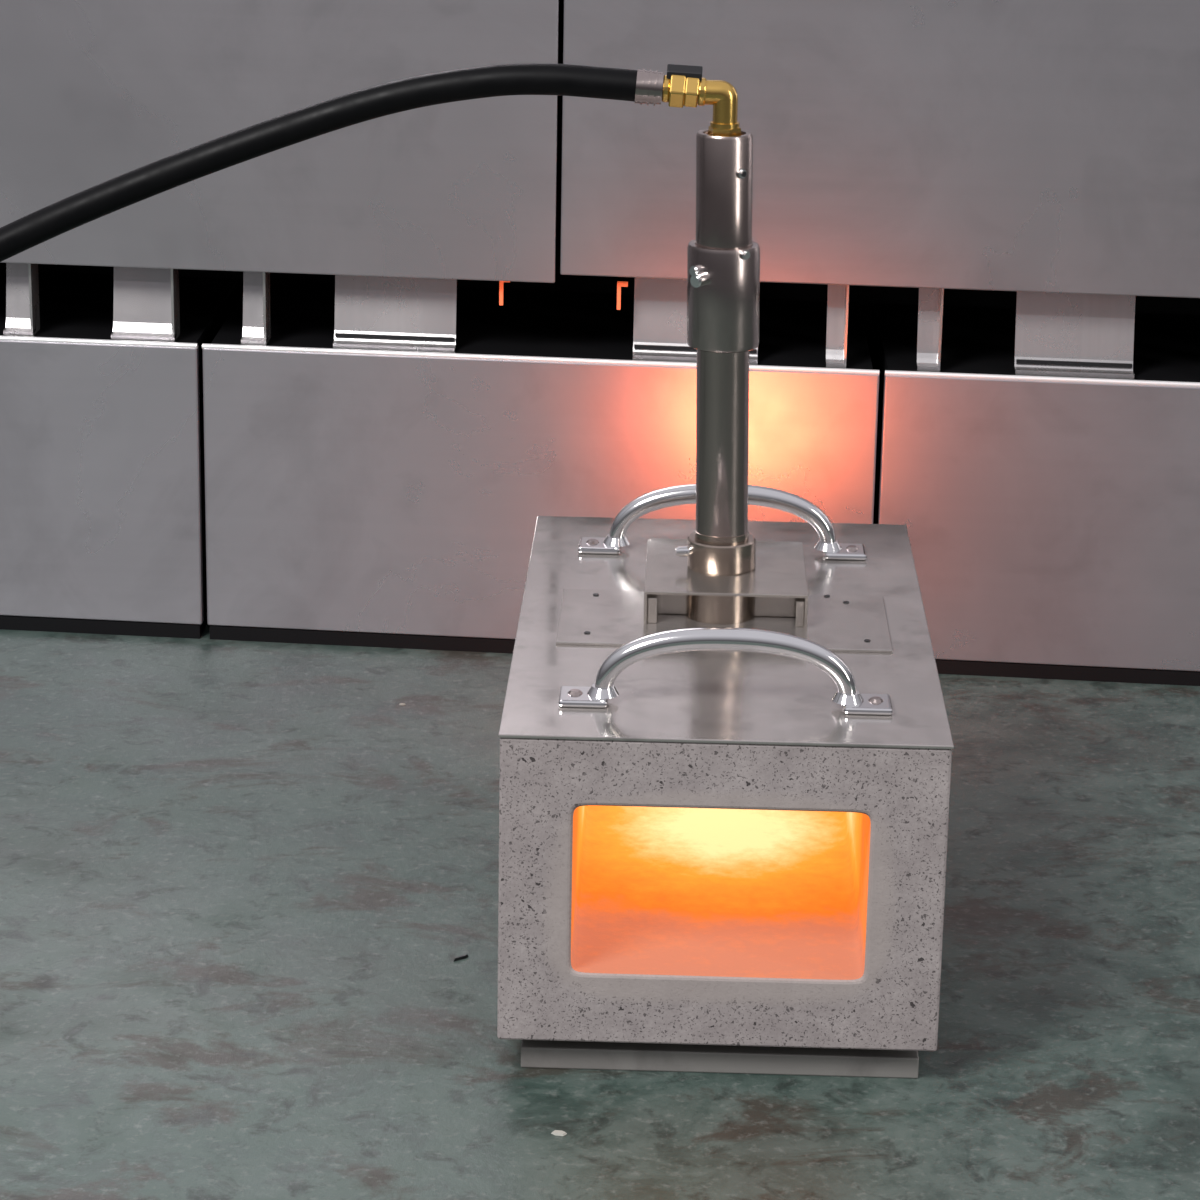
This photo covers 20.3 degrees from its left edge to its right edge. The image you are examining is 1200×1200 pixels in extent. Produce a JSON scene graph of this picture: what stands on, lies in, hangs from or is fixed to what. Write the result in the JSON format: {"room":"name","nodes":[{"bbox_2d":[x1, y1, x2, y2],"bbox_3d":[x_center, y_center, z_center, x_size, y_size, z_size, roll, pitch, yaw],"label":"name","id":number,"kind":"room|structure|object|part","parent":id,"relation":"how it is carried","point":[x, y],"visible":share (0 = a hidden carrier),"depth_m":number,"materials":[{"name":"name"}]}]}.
{"room":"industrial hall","nodes":[
{"label":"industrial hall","id":0,"kind":"room"},
{"bbox_2d":[0,624,1199,1199],"bbox_3d":[0.028,0.701,0.704,6.000,0.050,5.300,1,17,1],"label":"floor","id":1,"kind":"structure","parent":0,"point":[243,884],"depth_m":2.15,"materials":[{"name":"green paint"}]},
{"bbox_2d":[0,263,237,638],"bbox_3d":[-0.597,-0.181,2.910,0.567,0.335,0.279,3,17,5],"label":"base cabinet","id":2,"kind":"object","parent":1,"relation":"on","point":[103,522],"depth_m":2.77,"materials":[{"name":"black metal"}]},
{"bbox_3d":[-0.478,-0.263,2.761,0.025,0.087,0.031,1,17,1],"label":"stainless steel support bracket","id":3,"kind":"part","parent":2,"relation":"part of","materials":[{"name":"silver metal"}]},
{"bbox_3d":[-0.603,-0.106,2.792,0.550,0.236,0.012,3,17,5],"label":"panel","id":4,"kind":"part","parent":2,"relation":"part of","materials":[{"name":"silver metal"}]},
{"bbox_3d":[-0.374,-0.258,2.751,0.053,0.087,0.033,1,17,1],"label":"stainless steel support bracket","id":5,"kind":"part","parent":2,"relation":"part of","materials":[{"name":"silver metal"}]},
{"bbox_2d":[453,954,468,961],"bbox_3d":[-0.090,0.230,2.159,0.013,0.002,0.002,-11,21,-34],"label":"twig","id":6,"kind":"object","parent":1,"relation":"on","point":[461,957],"visible":1,"depth_m":2.16,"materials":[{"name":"black wood"}]},
{"bbox_2d":[202,272,879,653],"bbox_3d":[-0.046,-0.155,2.859,0.567,0.335,0.279,3,17,5],"label":"base cabinet","id":7,"kind":"object","parent":1,"relation":"on","point":[354,497],"depth_m":2.74,"materials":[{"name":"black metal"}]},
{"bbox_3d":[-0.282,-0.254,2.743,0.021,0.087,0.031,1,17,1],"label":"stainless steel support bracket","id":8,"kind":"part","parent":7,"relation":"part of","materials":[{"name":"silver metal"}]},
{"bbox_3d":[-0.167,-0.249,2.732,0.102,0.087,0.028,3,17,5],"label":"stainless steel support bracket","id":9,"kind":"part","parent":7,"relation":"part of","materials":[{"name":"silver metal"}]},
{"bbox_2d":[211,281,872,369],"bbox_3d":[-0.048,-0.121,2.876,0.561,0.235,0.267,3,17,5],"label":"shelf","id":10,"kind":"object","parent":7,"relation":"attached to","point":[531,330],"depth_m":2.79,"materials":[{"name":"black"}]},
{"bbox_3d":[0.078,-0.238,2.710,0.103,0.087,0.028,3,17,5],"label":"stainless steel support bracket","id":11,"kind":"part","parent":7,"relation":"part of","materials":[{"name":"silver metal"}]},
{"bbox_3d":[0.191,-0.233,2.699,0.016,0.087,0.031,1,17,1],"label":"stainless steel support bracket","id":12,"kind":"part","parent":7,"relation":"part of","materials":[{"name":"silver metal"}]},
{"bbox_2d":[551,1130,566,1135],"bbox_3d":[-0.023,0.305,1.918,0.009,0.001,0.006,4,17,9],"label":"chip","id":13,"kind":"object","parent":1,"relation":"on","point":[556,1132],"visible":1,"depth_m":1.92,"materials":[{"name":"grey"}]},
{"bbox_2d":[497,129,953,1077],"bbox_3d":[0.080,-0.032,2.138,0.262,0.521,0.473,1,17,1],"label":"gas forge","id":14,"kind":"object","parent":1,"relation":"on","point":[726,742],"visible":0.99,"depth_m":2.00,"materials":[{"name":"grey ceramic"}]},
{"bbox_2d":[0,63,740,261],"bbox_3d":[-0.719,-0.071,2.155,1.606,0.568,0.062,0,17,-2],"label":"gas hose","id":15,"kind":"object","parent":14,"relation":"attached to","point":[683,85],"visible":1,"depth_m":2.09,"materials":[{"name":"black rubber"}]},
{"bbox_3d":[0.079,0.013,2.146,0.210,0.002,0.116,1,17,1],"label":"mounting plate","id":16,"kind":"part","parent":14,"relation":"part of","materials":[{"name":"metal"}]},
{"bbox_2d":[871,288,1199,685],"bbox_3d":[0.505,-0.130,2.808,0.567,0.335,0.279,3,17,5],"label":"base cabinet","id":17,"kind":"object","parent":1,"relation":"on","point":[1052,523],"depth_m":2.70,"materials":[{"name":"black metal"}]},
{"bbox_3d":[0.265,-0.229,2.692,0.018,0.087,0.031,1,17,1],"label":"stainless steel support bracket","id":18,"kind":"part","parent":17,"relation":"part of","materials":[{"name":"silver metal"}]},
{"bbox_2d":[871,304,1199,523],"bbox_3d":[0.503,-0.096,2.825,0.561,0.235,0.267,3,17,5],"label":"shelf","id":19,"kind":"object","parent":17,"relation":"attached to","point":[974,440],"depth_m":2.69,"materials":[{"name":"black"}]},
{"bbox_3d":[0.381,-0.224,2.682,0.096,0.087,0.028,3,17,5],"label":"stainless steel support bracket","id":20,"kind":"part","parent":17,"relation":"part of","materials":[{"name":"silver metal"}]},
{"bbox_2d":[0,219,1199,356],"bbox_3d":[0.115,-0.758,2.848,3.211,1.500,0.040,3,17,5],"label":"wall","id":21,"kind":"structure","parent":0,"point":[866,296],"depth_m":2.97,"materials":[{"name":"black"}]},
{"bbox_2d":[0,0,563,304],"bbox_3d":[-0.574,-0.686,2.760,1.124,0.810,0.289,3,17,5],"label":"wall panel","id":22,"kind":"object","parent":21,"relation":"attached to","point":[93,92],"depth_m":2.67,"materials":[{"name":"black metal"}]},
{"bbox_3d":[-0.077,-0.249,2.705,0.008,0.022,0.007,1,17,1],"label":"hooked bracket edge","id":23,"kind":"part","parent":22,"relation":"part of","materials":[{"name":"orange metal"}]},
{"bbox_2d":[560,0,1199,309],"bbox_3d":[0.533,-0.636,2.658,1.124,0.810,0.289,3,17,5],"label":"wall panel","id":24,"kind":"object","parent":21,"relation":"attached to","point":[1047,146],"depth_m":2.62,"materials":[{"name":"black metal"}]},
{"bbox_3d":[0.018,-0.245,2.696,0.008,0.022,0.007,1,17,1],"label":"hooked bracket edge","id":25,"kind":"part","parent":24,"relation":"part of","materials":[{"name":"orange metal"}]}
]}

